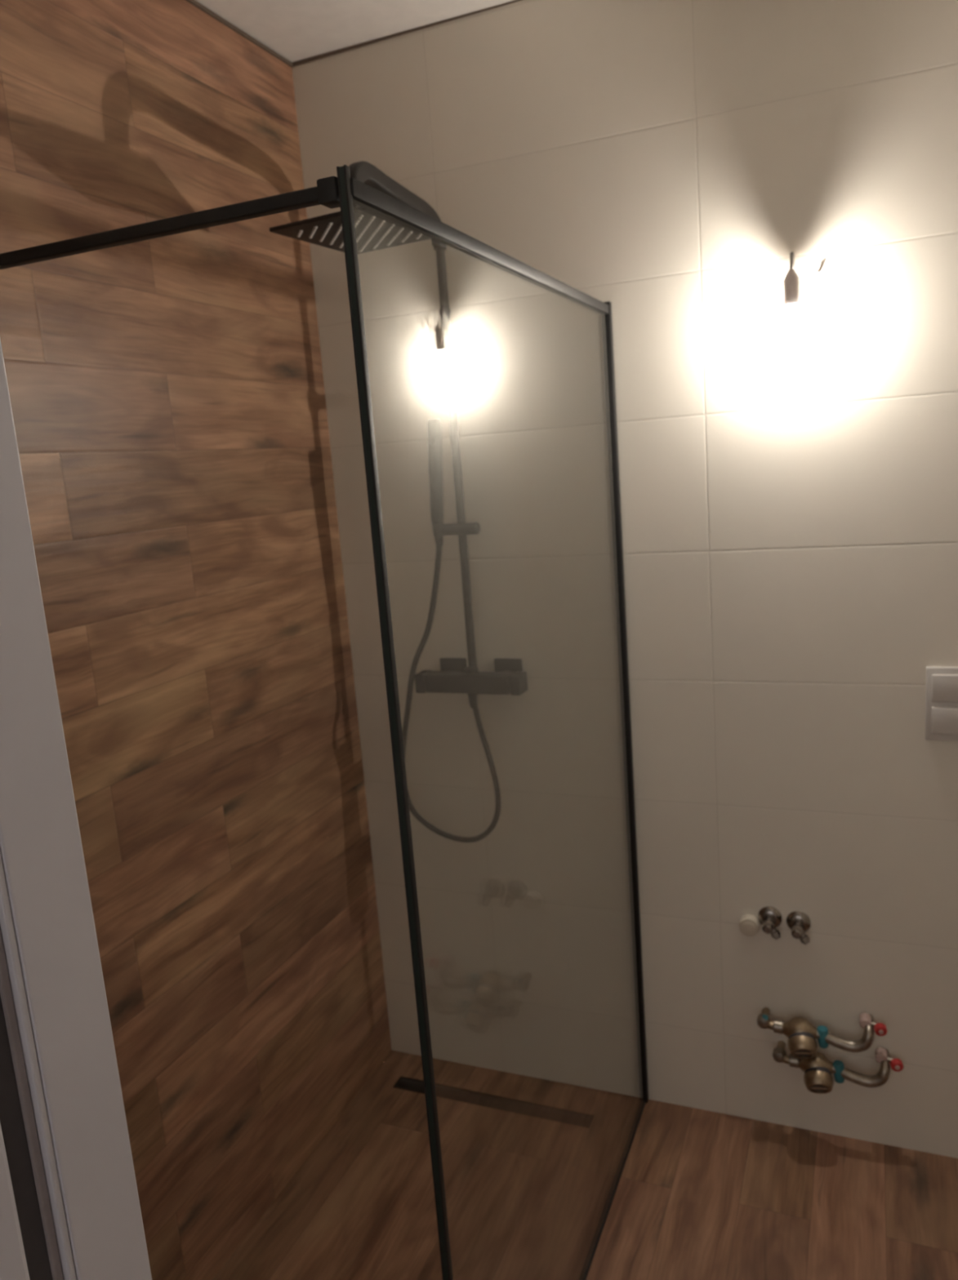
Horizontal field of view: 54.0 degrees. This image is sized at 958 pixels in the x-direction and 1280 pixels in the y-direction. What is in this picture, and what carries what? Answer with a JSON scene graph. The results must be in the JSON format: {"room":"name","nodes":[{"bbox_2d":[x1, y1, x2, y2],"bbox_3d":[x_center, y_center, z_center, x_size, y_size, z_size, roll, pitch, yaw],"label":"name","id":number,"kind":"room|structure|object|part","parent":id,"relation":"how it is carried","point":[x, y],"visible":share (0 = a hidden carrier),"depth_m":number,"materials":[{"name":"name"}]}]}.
{"room":"bathroom","nodes":[
{"label":"bathroom","id":0,"kind":"room"},
{"bbox_2d":[0,0,391,1279],"bbox_3d":[-0.718,0.065,1.777,0.120,2.631,1.640,0,11,23],"label":"wall","id":1,"kind":"structure","parent":0,"point":[167,398],"depth_m":1.94,"materials":[{"name":"brown wood"}]},
{"bbox_2d":[186,0,293,66],"bbox_3d":[-0.754,-1.220,1.521,0.006,0.008,1.615,0,11,23],"label":"trim","id":2,"kind":"structure","parent":1,"relation":"attached to","point":[194,2],"depth_m":2.06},
{"bbox_2d":[195,0,515,62],"bbox_3d":[-0.059,-1.099,0.276,2.490,0.100,3.640,0,11,23],"label":"ceiling","id":3,"kind":"structure","parent":0,"point":[297,30],"depth_m":2.06,"materials":[{"name":"paint"}]},
{"bbox_2d":[212,1049,957,1279],"bbox_3d":[0.145,1.579,0.772,2.490,0.100,3.640,0,11,23],"label":"floor","id":4,"kind":"structure","parent":0,"point":[700,1194],"depth_m":2.12,"materials":[{"name":"brown wood"}]},
{"bbox_2d":[0,164,648,1279],"bbox_3d":[-0.200,0.335,1.882,0.752,1.987,1.162,0,11,23],"label":"shower frame","id":5,"kind":"object","parent":4,"relation":"on","point":[342,191],"visible":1,"depth_m":1.22,"materials":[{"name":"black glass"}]},
{"bbox_2d":[392,1075,594,1128],"bbox_3d":[0.030,1.222,2.484,0.555,0.009,0.048,0,11,23],"label":"floor drain","id":6,"kind":"object","parent":4,"relation":"in","point":[557,1114],"visible":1,"depth_m":2.47,"materials":[{"name":"metal"}]},
{"bbox_2d":[291,0,957,1158],"bbox_3d":[0.709,-0.106,2.116,2.490,2.631,0.120,0,11,23],"label":"wall","id":7,"kind":"structure","parent":0,"point":[788,508],"depth_m":2.15,"materials":[{"name":"beige tile"}]},
{"bbox_2d":[269,160,527,697],"bbox_3d":[-0.147,-0.380,2.018,0.280,1.155,0.596,0,11,23],"label":"shower column","id":8,"kind":"structure","parent":7,"relation":"attached to","point":[374,231],"depth_m":2.19,"materials":[{"name":"black metal"}]},
{"bbox_3d":[-0.166,-0.901,1.965,0.028,0.110,0.425,0,11,23],"label":"overhead arm","id":9,"kind":"part","parent":8,"relation":"part of"},
{"bbox_3d":[-0.138,0.104,2.369,0.027,0.048,0.057,0,11,23],"label":"mixer knob","id":10,"kind":"part","parent":8,"relation":"part of","materials":[{"name":"silver metal"}]},
{"bbox_2d":[426,418,443,524],"bbox_3d":[-0.103,-0.398,2.246,0.048,0.255,0.041,0,11,23],"label":"shower","id":11,"kind":"object","parent":8,"relation":"on","point":[433,425],"visible":0.98,"depth_m":2.23,"materials":[{"name":"black metal"}]},
{"bbox_2d":[401,536,500,842],"bbox_3d":[-0.095,0.136,2.343,0.272,0.787,0.054,-1,11,17],"label":"shower hose","id":12,"kind":"object","parent":8,"relation":"hanging from","point":[473,702],"visible":0.95,"depth_m":2.33,"materials":[{"name":"black rubber"}]},
{"bbox_2d":[467,693,477,697],"bbox_3d":[-0.016,0.133,2.323,0.024,0.018,0.024,0,11,23],"label":"outlet","id":13,"kind":"object","parent":8,"relation":"attached to","point":[471,695],"depth_m":2.31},
{"bbox_3d":[0.096,0.105,2.272,0.027,0.048,0.057,0,11,23],"label":"mixer knob","id":14,"kind":"part","parent":8,"relation":"part of","materials":[{"name":"silver metal"}]},
{"bbox_2d":[292,0,520,66],"bbox_3d":[-0.165,-1.380,2.136,0.620,0.008,0.004,0,11,23],"label":"trim","id":15,"kind":"structure","parent":7,"relation":"attached to","point":[346,49],"depth_m":2.16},
{"bbox_2d":[737,914,759,936],"bbox_3d":[0.643,0.681,2.235,0.047,0.047,0.024,0,11,23],"label":"plug","id":16,"kind":"object","parent":7,"relation":"attached to","point":[748,925],"visible":1,"depth_m":2.23,"materials":[{"name":"white plastic"}]},
{"bbox_2d":[757,906,782,939],"bbox_3d":[0.676,0.667,2.194,0.055,0.064,0.068,0,11,23],"label":"angle valve","id":17,"kind":"object","parent":7,"relation":"attached to","point":[770,917],"visible":1,"depth_m":2.21,"materials":[{"name":"silver metal"}]},
{"bbox_3d":[0.666,0.666,2.169,0.025,0.025,0.017,0,11,23],"label":"valve knob","id":18,"kind":"part","parent":17,"relation":"part of","materials":[{"name":"silver metal"}]},
{"bbox_2d":[769,925,780,939],"bbox_3d":[0.688,0.681,2.193,0.030,0.035,0.022,0,11,23],"label":"outlet","id":19,"kind":"object","parent":17,"relation":"attached to","point":[775,933],"depth_m":2.19,"materials":[{"name":"silver metal"}]},
{"bbox_2d":[775,252,819,339],"bbox_3d":[0.646,-0.701,1.913,0.096,0.172,0.062,-13,14,-40],"label":"lamp","id":20,"kind":"object","parent":7,"relation":"attached to","point":[791,281],"visible":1,"depth_m":1.89,"materials":[{"name":"grey plastic"}]},
{"bbox_2d":[782,268,799,306],"bbox_3d":[0.632,-0.713,1.899,0.033,0.070,0.033,0,11,23],"label":"socket","id":21,"kind":"object","parent":20,"relation":"attached to","point":[791,281],"depth_m":1.89,"materials":[{"name":"grey plastic"}]},
{"bbox_2d":[786,911,810,944],"bbox_3d":[0.736,0.671,2.170,0.055,0.064,0.068,0,11,23],"label":"angle valve","id":22,"kind":"object","parent":7,"relation":"attached to","point":[797,922],"visible":1,"depth_m":2.18,"materials":[{"name":"silver metal"}]},
{"bbox_3d":[0.725,0.670,2.146,0.025,0.025,0.017,0,11,23],"label":"valve knob","id":23,"kind":"part","parent":22,"relation":"part of","materials":[{"name":"silver metal"}]},
{"bbox_2d":[799,931,809,944],"bbox_3d":[0.748,0.685,2.169,0.030,0.035,0.022,0,11,23],"label":"outlet","id":24,"kind":"object","parent":22,"relation":"attached to","point":[804,939],"depth_m":2.16,"materials":[{"name":"silver metal"}]},
{"bbox_2d":[756,1007,887,1058],"bbox_3d":[0.791,0.917,2.177,0.285,0.097,0.111,0,11,23],"label":"water valve","id":25,"kind":"object","parent":7,"relation":"attached to","point":[801,1033],"visible":1,"depth_m":2.16,"materials":[{"name":"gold metal"}]},
{"bbox_3d":[0.910,0.883,2.129,0.028,0.028,0.019,-2,11,12],"label":"red knob","id":26,"kind":"part","parent":25,"relation":"part of","materials":[{"name":"plastic"}]},
{"bbox_2d":[772,1040,903,1093],"bbox_3d":[0.829,0.999,2.179,0.285,0.097,0.111,0,11,23],"label":"water valve","id":27,"kind":"object","parent":7,"relation":"attached to","point":[817,1070],"visible":1,"depth_m":2.16,"materials":[{"name":"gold metal"}]},
{"bbox_3d":[0.947,0.964,2.131,0.028,0.028,0.019,-2,11,12],"label":"red knob","id":28,"kind":"part","parent":27,"relation":"part of","materials":[{"name":"plastic"}]},
{"bbox_2d":[924,666,957,741],"bbox_3d":[0.986,0.135,1.978,0.082,0.160,0.014,0,11,23],"label":"wall switch","id":29,"kind":"object","parent":7,"relation":"attached to","point":[941,682],"visible":1,"depth_m":1.98,"materials":[{"name":"white plastic"}]},
{"bbox_3d":[0.039,0.242,0.515,2.250,2.631,0.180,0,11,23],"label":"wall","id":30,"kind":"structure","parent":0,"visible":0},
{"bbox_2d":[0,338,151,1279],"bbox_3d":[0.079,0.488,0.548,1.100,2.130,0.206,0,11,23],"label":"door frame","id":31,"kind":"structure","parent":30,"relation":"in","point":[70,1206],"depth_m":0.72,"materials":[{"name":"white paint"}]},
{"bbox_3d":[-0.405,0.498,0.694,0.094,2.130,0.100,0,11,23],"label":"casing","id":32,"kind":"part","parent":31,"relation":"part of","materials":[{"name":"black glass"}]}
]}

